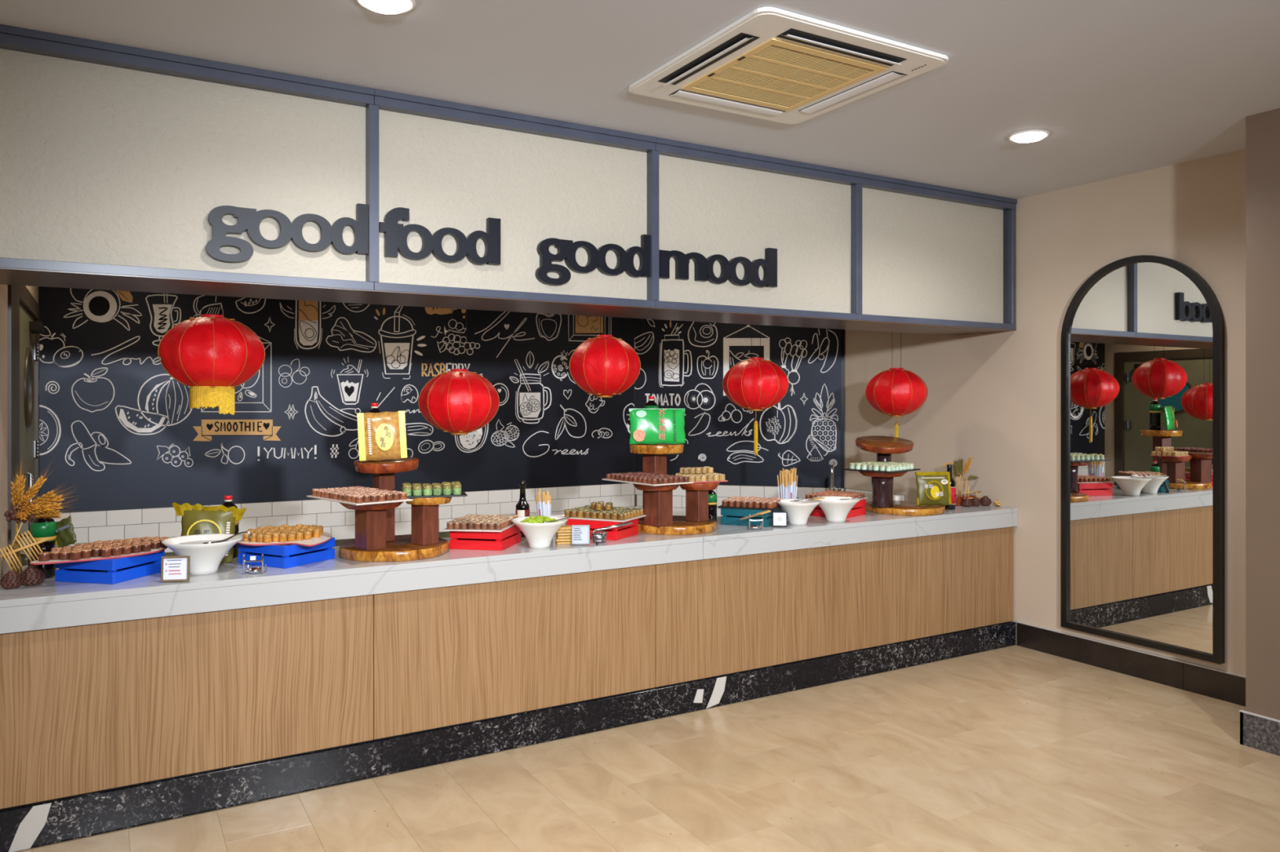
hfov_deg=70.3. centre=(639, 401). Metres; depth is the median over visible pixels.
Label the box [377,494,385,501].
roll
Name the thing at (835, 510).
serving bowl
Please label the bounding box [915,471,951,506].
pack
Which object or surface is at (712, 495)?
sauce bottle
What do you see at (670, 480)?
roll
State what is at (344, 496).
roll
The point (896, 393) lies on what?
paper lantern
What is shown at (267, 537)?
roll
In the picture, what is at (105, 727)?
counter
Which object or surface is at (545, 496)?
chopsticks
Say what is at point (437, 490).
roll
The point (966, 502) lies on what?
pine cone
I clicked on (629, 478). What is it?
roll
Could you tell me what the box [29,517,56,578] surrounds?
vase
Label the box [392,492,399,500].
roll
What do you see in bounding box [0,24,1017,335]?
bulkhead
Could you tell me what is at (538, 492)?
chopsticks
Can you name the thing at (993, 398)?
wall
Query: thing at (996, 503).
dried flower
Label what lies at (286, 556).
crate
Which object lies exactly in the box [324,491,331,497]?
roll
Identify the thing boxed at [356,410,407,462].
pack
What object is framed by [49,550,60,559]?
roll
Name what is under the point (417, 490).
roll
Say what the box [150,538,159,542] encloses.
roll
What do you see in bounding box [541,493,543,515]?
chopsticks
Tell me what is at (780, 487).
chopsticks
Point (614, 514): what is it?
roll
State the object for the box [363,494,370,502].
roll
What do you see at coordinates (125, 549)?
roll
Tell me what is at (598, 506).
roll
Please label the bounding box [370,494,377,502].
roll
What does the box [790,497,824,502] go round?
tongs
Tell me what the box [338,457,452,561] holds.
wooden display stand
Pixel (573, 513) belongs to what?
roll
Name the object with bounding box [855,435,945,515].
tower
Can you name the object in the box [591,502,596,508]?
roll
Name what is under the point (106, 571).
crate
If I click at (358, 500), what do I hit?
roll
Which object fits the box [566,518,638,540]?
crate
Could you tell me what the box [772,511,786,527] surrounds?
menu card
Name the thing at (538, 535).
serving bowl
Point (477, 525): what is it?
roll
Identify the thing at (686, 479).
roll
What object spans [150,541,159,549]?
roll
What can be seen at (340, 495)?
roll
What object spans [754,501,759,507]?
roll
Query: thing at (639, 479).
roll
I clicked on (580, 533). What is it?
menu card
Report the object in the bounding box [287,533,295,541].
roll
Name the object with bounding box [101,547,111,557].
roll
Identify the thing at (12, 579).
pine cone
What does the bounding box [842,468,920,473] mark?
tray
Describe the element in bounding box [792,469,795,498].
chopsticks
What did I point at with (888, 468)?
roll
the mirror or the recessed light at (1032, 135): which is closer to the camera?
the recessed light at (1032, 135)
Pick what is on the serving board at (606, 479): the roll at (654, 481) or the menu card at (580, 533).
the roll at (654, 481)
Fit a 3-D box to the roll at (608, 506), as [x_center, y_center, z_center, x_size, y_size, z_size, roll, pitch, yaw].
[-0.166,0.548,4.744,0.033,0.030,0.034,0,0,-36]
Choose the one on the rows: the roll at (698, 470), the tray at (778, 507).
the roll at (698, 470)
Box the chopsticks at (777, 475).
[777,475,780,497]
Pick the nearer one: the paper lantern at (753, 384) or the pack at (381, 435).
the pack at (381, 435)
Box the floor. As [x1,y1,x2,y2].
[14,644,1279,851]
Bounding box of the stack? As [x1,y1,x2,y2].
[555,525,571,544]
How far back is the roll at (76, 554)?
3.44 m
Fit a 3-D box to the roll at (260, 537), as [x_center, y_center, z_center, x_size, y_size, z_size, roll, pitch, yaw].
[-1.625,0.582,3.895,0.032,0.036,0.034,0,0,36]
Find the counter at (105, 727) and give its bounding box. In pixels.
[0,526,1015,851]
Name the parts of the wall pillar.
skirting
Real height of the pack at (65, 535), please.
0.136 m
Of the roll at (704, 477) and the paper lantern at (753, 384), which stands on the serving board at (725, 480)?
the roll at (704, 477)
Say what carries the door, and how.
in the wall at (33, 291)
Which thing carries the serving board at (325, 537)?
on the crate at (286, 556)
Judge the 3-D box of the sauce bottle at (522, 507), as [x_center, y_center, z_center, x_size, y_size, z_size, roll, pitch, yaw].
[-0.610,0.555,4.723,0.073,0.290,0.073,0,0,-30]
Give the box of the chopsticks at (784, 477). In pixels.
[782,475,785,498]
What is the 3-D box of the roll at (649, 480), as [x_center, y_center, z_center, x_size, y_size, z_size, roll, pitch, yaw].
[0.051,0.402,4.631,0.032,0.028,0.030,0,0,-42]
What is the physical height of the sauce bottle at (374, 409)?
0.269 m
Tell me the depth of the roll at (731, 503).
5.17 m
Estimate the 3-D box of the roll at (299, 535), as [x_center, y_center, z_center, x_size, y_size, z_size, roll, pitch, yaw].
[-1.477,0.582,3.943,0.032,0.035,0.033,0,0,-10]
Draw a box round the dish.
[551,515,568,525]
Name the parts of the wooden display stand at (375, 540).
post, post, post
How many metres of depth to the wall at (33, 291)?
3.80 m
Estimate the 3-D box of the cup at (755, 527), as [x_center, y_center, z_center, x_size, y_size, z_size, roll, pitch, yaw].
[0.632,0.690,4.987,0.060,0.015,0.060,0,0,-2]
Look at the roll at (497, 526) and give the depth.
4.26 m
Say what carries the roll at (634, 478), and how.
on the serving board at (606, 479)
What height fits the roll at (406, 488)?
0.051 m
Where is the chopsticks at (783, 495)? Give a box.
[781,471,784,498]
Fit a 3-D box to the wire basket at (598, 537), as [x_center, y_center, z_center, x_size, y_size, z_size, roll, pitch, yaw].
[-0.202,0.672,4.518,0.084,0.052,0.068,0,0,-10]
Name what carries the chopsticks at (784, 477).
in the tumbler
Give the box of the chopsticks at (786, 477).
[785,476,787,498]
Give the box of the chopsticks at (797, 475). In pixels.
[794,475,797,498]
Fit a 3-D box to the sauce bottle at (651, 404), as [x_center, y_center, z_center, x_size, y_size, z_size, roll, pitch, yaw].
[0.065,0.104,5.161,0.087,0.269,0.087,0,0,-30]
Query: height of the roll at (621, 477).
0.030 m
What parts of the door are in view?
handle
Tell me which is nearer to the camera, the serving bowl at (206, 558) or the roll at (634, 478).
the serving bowl at (206, 558)
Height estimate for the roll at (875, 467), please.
0.038 m
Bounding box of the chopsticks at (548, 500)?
[546,490,549,515]
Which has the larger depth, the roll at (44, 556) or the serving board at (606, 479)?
the serving board at (606, 479)
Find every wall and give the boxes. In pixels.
[0,284,38,576]
[38,286,635,559]
[634,318,844,516]
[844,148,1245,675]
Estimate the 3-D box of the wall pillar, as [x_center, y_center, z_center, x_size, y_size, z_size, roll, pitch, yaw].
[3.553,0.135,3.565,0.602,2.933,1.948,0,0,-30]
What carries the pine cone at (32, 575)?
on the countertop at (49, 604)
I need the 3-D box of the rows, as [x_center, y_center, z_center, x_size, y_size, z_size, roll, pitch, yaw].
[-0.289,0.483,4.754,4.404,0.234,0.452,0,0,-29]
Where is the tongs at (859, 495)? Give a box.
[838,495,862,500]
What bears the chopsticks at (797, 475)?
in the tumbler
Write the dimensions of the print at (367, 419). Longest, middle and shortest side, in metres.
0.165 x 0.012 x 0.001 m
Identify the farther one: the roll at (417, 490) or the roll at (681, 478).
the roll at (681, 478)
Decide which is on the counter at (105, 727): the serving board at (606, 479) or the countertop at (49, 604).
the countertop at (49, 604)
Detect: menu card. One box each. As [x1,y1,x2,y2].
[160,555,190,582]
[571,524,589,545]
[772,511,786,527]
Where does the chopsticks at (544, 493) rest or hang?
in the tumbler
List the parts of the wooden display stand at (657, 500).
post, post, post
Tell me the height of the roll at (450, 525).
0.032 m
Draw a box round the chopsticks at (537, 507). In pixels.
[535,495,539,515]
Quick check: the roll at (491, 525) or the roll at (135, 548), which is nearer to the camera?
the roll at (135, 548)
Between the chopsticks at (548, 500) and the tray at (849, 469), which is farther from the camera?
the tray at (849, 469)
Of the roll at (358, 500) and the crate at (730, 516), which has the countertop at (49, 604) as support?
the crate at (730, 516)
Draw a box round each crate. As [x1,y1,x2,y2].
[54,550,164,584]
[238,537,334,568]
[449,524,521,551]
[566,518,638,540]
[720,507,781,527]
[809,499,866,518]
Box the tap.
[825,464,841,491]
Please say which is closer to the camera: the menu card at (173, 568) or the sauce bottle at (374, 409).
the menu card at (173, 568)
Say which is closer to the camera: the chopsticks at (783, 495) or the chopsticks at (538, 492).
the chopsticks at (538, 492)
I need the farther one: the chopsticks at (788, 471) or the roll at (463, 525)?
the chopsticks at (788, 471)
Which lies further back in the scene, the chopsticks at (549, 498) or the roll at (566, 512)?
the chopsticks at (549, 498)
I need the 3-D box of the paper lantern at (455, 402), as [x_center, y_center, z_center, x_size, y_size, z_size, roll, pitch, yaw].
[-0.946,-0.578,4.745,0.413,1.500,0.410,0,0,-44]
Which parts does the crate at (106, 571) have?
board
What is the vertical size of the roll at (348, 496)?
0.031 m
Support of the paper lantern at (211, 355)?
hanging from the ceiling
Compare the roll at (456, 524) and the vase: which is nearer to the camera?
the vase
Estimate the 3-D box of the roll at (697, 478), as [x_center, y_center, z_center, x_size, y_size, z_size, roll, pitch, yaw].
[0.316,0.419,4.961,0.036,0.031,0.032,0,0,-19]
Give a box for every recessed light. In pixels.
[355,0,415,14]
[1007,129,1049,142]
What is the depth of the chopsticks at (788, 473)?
5.53 m
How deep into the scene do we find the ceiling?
3.54 m
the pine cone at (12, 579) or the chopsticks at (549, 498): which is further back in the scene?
the chopsticks at (549, 498)
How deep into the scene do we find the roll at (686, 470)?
5.03 m
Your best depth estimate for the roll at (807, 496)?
5.59 m
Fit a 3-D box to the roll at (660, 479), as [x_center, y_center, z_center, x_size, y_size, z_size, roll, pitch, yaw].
[0.102,0.402,4.620,0.032,0.030,0.030,0,0,-37]
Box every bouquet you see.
[0,461,82,578]
[952,453,982,506]
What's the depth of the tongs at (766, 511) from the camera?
4.97 m
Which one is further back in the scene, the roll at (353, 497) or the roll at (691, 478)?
the roll at (691, 478)
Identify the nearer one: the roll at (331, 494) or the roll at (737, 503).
the roll at (331, 494)
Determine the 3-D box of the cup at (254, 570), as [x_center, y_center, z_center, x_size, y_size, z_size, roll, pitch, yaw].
[-1.573,0.690,3.718,0.060,0.015,0.060,0,0,-8]
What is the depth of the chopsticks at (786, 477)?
5.52 m
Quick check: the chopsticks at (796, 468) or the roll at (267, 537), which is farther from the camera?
the chopsticks at (796, 468)
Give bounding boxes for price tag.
[249,555,256,559]
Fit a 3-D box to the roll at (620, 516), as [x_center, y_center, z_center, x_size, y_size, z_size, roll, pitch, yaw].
[-0.095,0.584,4.621,0.035,0.034,0.033,0,0,-10]
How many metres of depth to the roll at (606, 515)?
4.64 m
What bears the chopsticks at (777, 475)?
in the tumbler
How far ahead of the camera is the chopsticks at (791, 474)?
5.52 m
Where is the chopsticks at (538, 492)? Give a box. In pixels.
[537,491,542,515]
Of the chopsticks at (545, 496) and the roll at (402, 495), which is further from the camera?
the chopsticks at (545, 496)
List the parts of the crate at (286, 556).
board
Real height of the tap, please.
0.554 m
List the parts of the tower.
post, post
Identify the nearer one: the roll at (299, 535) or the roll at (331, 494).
the roll at (299, 535)
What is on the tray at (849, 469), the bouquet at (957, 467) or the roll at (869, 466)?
the roll at (869, 466)
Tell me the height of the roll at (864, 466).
0.035 m
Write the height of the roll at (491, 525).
0.032 m
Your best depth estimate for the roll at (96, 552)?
3.51 m
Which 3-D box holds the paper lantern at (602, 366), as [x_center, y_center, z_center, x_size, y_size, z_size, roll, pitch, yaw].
[-0.200,-0.676,5.128,0.399,1.304,0.417,0,0,31]
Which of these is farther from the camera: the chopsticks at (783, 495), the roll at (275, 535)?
the chopsticks at (783, 495)
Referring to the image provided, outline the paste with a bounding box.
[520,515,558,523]
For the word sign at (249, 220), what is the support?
attached to the bulkhead
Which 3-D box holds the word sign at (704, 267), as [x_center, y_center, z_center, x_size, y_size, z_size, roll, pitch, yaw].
[0.420,-0.733,4.821,0.760,0.216,0.032,0,0,-30]
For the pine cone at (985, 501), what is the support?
on the countertop at (49, 604)
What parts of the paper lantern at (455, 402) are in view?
seam cord, seam cord, seam cord, lamp shade, seam cord, seam cord, seam cord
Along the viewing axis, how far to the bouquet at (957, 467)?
6.16 m
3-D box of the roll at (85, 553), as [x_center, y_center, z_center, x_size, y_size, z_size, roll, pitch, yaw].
[-2.125,0.583,3.489,0.036,0.033,0.035,0,0,-2]
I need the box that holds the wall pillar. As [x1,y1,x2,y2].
[1239,108,1279,755]
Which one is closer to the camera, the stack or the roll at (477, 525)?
the roll at (477, 525)
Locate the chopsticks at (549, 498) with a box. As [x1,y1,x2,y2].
[548,495,551,515]
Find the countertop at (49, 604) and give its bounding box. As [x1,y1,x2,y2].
[0,504,1017,634]
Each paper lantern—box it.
[157,295,265,414]
[417,308,499,435]
[568,316,640,397]
[722,324,788,455]
[865,333,928,437]
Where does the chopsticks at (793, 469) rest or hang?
in the tumbler
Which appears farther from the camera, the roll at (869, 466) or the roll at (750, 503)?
the roll at (869, 466)
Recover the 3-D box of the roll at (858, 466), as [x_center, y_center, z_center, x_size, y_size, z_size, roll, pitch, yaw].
[1.357,0.400,5.655,0.035,0.038,0.035,0,0,0]
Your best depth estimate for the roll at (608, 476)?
4.90 m
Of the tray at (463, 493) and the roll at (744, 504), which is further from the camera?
the roll at (744, 504)
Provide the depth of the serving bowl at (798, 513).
5.14 m
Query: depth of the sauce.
3.79 m
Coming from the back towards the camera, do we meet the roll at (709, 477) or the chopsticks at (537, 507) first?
the roll at (709, 477)
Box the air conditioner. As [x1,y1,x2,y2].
[628,6,948,124]
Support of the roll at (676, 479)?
on the serving board at (606, 479)
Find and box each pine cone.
[0,570,22,589]
[19,564,44,586]
[961,497,972,506]
[970,497,981,506]
[980,495,991,506]
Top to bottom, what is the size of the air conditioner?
0.031 m
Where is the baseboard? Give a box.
[1016,621,1245,706]
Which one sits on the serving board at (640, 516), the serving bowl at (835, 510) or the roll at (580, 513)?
the roll at (580, 513)
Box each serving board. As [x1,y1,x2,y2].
[29,547,167,564]
[236,532,332,546]
[306,495,413,505]
[442,523,515,532]
[561,515,646,522]
[602,478,693,485]
[693,480,728,483]
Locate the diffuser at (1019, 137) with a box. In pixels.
[1011,132,1046,142]
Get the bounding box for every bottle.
[222,495,239,558]
[367,403,381,413]
[515,480,529,537]
[644,396,658,408]
[708,489,716,522]
[944,464,956,510]
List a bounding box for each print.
[225,522,230,555]
[367,418,372,454]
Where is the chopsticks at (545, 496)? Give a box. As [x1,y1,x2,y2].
[544,495,547,515]
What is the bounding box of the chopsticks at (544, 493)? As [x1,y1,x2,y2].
[542,492,545,515]
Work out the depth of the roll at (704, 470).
5.08 m
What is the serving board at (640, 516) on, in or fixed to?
on the crate at (624, 531)
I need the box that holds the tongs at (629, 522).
[594,521,632,531]
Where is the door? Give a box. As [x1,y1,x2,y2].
[8,284,44,556]
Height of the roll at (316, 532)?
0.037 m
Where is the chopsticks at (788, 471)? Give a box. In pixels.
[787,470,790,494]
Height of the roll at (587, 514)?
0.035 m
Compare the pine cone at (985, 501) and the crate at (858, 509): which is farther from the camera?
the pine cone at (985, 501)
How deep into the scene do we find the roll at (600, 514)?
4.66 m
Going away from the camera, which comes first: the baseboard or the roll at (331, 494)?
the roll at (331, 494)
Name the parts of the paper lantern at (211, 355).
seam cord, seam cord, lamp shade, seam cord, seam cord, seam cord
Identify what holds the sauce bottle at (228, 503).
on the countertop at (49, 604)
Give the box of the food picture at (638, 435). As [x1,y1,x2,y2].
[632,429,644,441]
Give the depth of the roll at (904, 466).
5.61 m
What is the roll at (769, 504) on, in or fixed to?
on the tray at (778, 507)
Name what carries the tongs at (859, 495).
on the serving bowl at (835, 510)
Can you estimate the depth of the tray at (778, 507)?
5.13 m
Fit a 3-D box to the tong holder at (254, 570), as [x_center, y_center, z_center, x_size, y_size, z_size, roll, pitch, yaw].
[-1.573,0.659,3.717,0.079,0.083,0.063,0,0,-8]
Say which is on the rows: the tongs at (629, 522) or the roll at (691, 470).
the roll at (691, 470)
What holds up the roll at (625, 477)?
on the serving board at (606, 479)
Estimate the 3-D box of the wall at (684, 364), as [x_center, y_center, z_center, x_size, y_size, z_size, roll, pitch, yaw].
[0.814,0.135,7.665,1.780,2.933,0.112,0,0,16]
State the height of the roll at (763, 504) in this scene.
0.036 m
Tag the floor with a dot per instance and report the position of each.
(1015, 748)
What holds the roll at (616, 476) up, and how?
on the serving board at (606, 479)
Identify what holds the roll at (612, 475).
on the serving board at (606, 479)
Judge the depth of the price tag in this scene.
3.69 m
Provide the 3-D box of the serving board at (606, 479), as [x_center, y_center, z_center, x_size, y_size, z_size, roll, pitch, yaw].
[0.036,0.420,4.820,0.265,0.006,0.455,0,0,-37]
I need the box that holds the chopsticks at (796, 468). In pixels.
[793,468,796,498]
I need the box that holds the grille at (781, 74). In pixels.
[680,38,888,111]
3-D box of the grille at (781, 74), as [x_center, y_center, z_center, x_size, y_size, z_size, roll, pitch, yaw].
[0.574,-1.310,3.689,0.576,0.005,0.604,0,0,-30]
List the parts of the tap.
spout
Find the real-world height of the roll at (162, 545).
0.032 m
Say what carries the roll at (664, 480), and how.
on the serving board at (606, 479)
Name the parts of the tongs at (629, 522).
arm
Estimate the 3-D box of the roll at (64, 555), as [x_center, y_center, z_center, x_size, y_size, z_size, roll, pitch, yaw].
[-2.185,0.585,3.458,0.036,0.030,0.038,0,0,21]
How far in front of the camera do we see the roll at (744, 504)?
5.14 m
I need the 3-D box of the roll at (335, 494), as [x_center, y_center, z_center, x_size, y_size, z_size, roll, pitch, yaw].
[-1.325,0.411,3.970,0.031,0.030,0.032,0,0,-33]
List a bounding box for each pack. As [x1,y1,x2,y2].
[54,515,76,547]
[172,502,246,563]
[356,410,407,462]
[628,408,685,444]
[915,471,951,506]
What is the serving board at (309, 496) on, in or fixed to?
on the wooden display stand at (375, 540)
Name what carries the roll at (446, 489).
on the tray at (463, 493)
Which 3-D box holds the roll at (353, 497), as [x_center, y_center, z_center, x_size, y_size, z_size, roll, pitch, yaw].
[-1.209,0.410,3.853,0.030,0.030,0.031,0,0,2]
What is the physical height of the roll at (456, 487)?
0.049 m
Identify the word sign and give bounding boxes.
[205,203,368,262]
[378,207,500,265]
[535,234,650,285]
[658,248,777,287]
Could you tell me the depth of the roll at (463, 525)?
4.28 m
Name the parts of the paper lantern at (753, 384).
seam cord, seam cord, lamp shade, seam cord, seam cord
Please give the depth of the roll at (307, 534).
3.95 m
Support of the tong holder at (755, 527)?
on the countertop at (49, 604)
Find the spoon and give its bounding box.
[542,516,573,522]
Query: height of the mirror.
2.244 m
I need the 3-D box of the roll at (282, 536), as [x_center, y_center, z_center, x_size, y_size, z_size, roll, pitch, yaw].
[-1.529,0.581,3.895,0.032,0.038,0.033,0,0,-4]
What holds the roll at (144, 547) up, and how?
on the serving board at (51, 562)
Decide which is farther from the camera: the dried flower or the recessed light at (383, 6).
the dried flower
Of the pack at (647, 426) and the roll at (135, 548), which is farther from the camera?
the pack at (647, 426)
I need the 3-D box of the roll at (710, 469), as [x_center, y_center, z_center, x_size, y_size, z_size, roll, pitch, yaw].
[0.396,0.384,5.106,0.034,0.031,0.034,0,0,-36]
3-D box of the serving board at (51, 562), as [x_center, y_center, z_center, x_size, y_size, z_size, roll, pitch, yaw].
[-2.133,0.604,3.606,0.287,0.007,0.521,0,0,33]
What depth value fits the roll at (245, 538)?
3.90 m
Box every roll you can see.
[38,551,50,561]
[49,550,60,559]
[59,551,70,559]
[69,550,80,559]
[80,549,91,559]
[91,547,101,557]
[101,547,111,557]
[111,546,121,555]
[121,546,131,554]
[131,544,141,553]
[141,538,151,542]
[141,542,151,551]
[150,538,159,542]
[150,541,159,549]
[160,539,168,547]
[242,533,249,541]
[248,532,257,542]
[256,533,264,542]
[263,533,271,542]
[271,532,279,542]
[279,533,287,542]
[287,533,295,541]
[295,531,303,540]
[303,530,311,539]
[312,528,319,537]
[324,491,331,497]
[328,491,333,498]
[333,492,339,499]
[337,493,344,500]
[342,493,348,501]
[346,493,353,502]
[351,494,358,502]
[355,495,363,503]
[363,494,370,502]
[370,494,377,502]
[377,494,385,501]
[385,493,392,501]
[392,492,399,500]
[400,492,406,499]
[402,484,411,496]
[413,485,422,496]
[422,484,432,495]
[432,484,441,495]
[442,484,451,494]
[446,521,453,528]
[453,484,461,494]
[453,521,460,528]
[460,521,466,529]
[467,521,474,529]
[474,522,480,529]
[480,522,488,529]
[488,522,494,529]
[494,522,502,529]
[564,509,570,516]
[570,510,577,517]
[577,510,584,517]
[583,511,591,518]
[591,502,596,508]
[591,511,597,518]
[595,503,601,510]
[597,511,604,519]
[604,503,611,510]
[604,511,610,519]
[606,474,610,479]
[610,473,616,479]
[610,511,617,519]
[614,474,620,479]
[617,513,624,519]
[618,475,625,480]
[623,475,629,480]
[627,475,632,481]
[632,476,638,482]
[637,476,643,482]
[642,477,647,483]
[647,477,652,484]
[651,478,657,484]
[657,477,662,484]
[662,478,668,483]
[667,476,673,483]
[673,476,679,483]
[678,476,684,482]
[682,467,688,474]
[683,476,688,482]
[688,467,695,473]
[688,475,694,481]
[694,475,701,481]
[695,466,701,473]
[700,475,706,481]
[701,466,706,473]
[706,466,713,472]
[706,475,713,480]
[713,475,719,480]
[719,474,724,480]
[721,499,727,506]
[728,500,734,506]
[734,500,740,506]
[741,501,746,507]
[746,500,753,507]
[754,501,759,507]
[760,501,766,508]
[766,502,773,508]
[804,493,810,498]
[848,462,855,469]
[855,462,861,469]
[861,463,867,470]
[866,464,872,470]
[872,463,879,470]
[879,464,885,471]
[885,465,891,471]
[894,464,899,470]
[901,463,906,469]
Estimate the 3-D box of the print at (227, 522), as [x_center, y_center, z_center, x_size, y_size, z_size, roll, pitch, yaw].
[-1.782,0.592,3.927,0.014,0.143,0.001,3,-11,-18]
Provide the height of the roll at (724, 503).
0.035 m
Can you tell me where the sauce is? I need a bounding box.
[176,540,228,544]
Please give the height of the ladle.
0.056 m
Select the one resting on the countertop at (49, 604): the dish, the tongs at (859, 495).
the dish
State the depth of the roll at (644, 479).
4.65 m
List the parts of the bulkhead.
panel, rail, rail, panel, rail, rail, panel, rail, rail, panel, rail, rail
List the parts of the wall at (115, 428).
chalk latte glass, chalk avocado glass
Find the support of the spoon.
on the serving bowl at (538, 535)
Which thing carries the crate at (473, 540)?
on the countertop at (49, 604)
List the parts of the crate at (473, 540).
board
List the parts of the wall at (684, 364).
chalk hanging frame, corner trim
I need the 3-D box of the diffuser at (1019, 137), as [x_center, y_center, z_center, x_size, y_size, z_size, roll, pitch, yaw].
[1.944,-1.317,4.548,0.161,0.022,0.161,0,0,-30]
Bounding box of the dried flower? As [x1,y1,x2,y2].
[993,500,1000,506]
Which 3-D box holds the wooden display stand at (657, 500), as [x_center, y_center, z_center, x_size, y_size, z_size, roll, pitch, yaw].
[0.141,0.469,5.011,0.555,0.462,0.538,0,0,-30]
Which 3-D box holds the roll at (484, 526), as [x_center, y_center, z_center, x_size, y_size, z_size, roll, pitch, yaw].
[-0.731,0.584,4.279,0.034,0.034,0.033,0,0,6]
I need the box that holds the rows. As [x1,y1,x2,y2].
[93,461,913,543]
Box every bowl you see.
[161,533,242,575]
[511,515,568,548]
[776,498,820,525]
[813,496,860,522]
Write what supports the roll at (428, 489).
on the tray at (463, 493)
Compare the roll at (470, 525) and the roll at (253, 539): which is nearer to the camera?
the roll at (253, 539)
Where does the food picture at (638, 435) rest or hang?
attached to the pack at (647, 426)
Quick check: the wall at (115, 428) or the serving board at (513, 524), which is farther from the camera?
the wall at (115, 428)
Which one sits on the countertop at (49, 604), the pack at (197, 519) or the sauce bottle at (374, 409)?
the pack at (197, 519)
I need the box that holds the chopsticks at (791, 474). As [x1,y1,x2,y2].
[789,473,792,498]
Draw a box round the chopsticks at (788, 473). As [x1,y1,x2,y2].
[787,473,791,498]
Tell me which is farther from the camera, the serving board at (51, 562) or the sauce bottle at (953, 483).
the sauce bottle at (953, 483)
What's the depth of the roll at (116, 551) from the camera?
3.54 m
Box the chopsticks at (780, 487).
[779,473,782,498]
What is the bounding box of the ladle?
[201,531,252,544]
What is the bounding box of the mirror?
[1060,255,1224,664]
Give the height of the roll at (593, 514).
0.035 m
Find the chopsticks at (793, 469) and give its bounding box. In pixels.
[791,468,794,498]
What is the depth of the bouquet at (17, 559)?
3.51 m
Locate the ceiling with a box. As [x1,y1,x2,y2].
[0,0,1279,199]
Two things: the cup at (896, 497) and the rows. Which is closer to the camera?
the rows
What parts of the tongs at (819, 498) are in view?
arm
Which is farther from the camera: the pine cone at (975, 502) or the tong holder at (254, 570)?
the pine cone at (975, 502)
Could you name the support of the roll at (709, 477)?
on the serving board at (725, 480)
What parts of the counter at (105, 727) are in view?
panel, panel, panel, panel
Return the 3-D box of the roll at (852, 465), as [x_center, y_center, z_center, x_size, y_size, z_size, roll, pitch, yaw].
[1.328,0.401,5.688,0.037,0.037,0.036,0,0,39]
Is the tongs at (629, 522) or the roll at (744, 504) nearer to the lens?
the tongs at (629, 522)
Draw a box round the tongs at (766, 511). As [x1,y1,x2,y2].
[739,510,770,519]
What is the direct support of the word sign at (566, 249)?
attached to the bulkhead
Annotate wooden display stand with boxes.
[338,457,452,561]
[629,443,719,535]
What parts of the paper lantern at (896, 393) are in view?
lamp shade, seam cord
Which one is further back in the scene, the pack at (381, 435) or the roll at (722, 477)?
the roll at (722, 477)
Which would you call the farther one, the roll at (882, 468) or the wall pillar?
the roll at (882, 468)
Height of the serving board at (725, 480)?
0.006 m
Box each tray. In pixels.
[406,491,467,498]
[717,505,781,511]
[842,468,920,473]
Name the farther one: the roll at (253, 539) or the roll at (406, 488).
the roll at (406, 488)
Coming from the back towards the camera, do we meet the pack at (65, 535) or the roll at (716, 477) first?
the roll at (716, 477)
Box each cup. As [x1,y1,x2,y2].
[247,567,262,573]
[750,525,760,529]
[893,495,900,500]
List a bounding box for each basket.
[591,530,607,542]
[955,494,975,506]
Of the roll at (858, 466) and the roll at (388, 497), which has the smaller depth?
the roll at (388, 497)
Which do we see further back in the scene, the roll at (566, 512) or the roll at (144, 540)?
the roll at (566, 512)

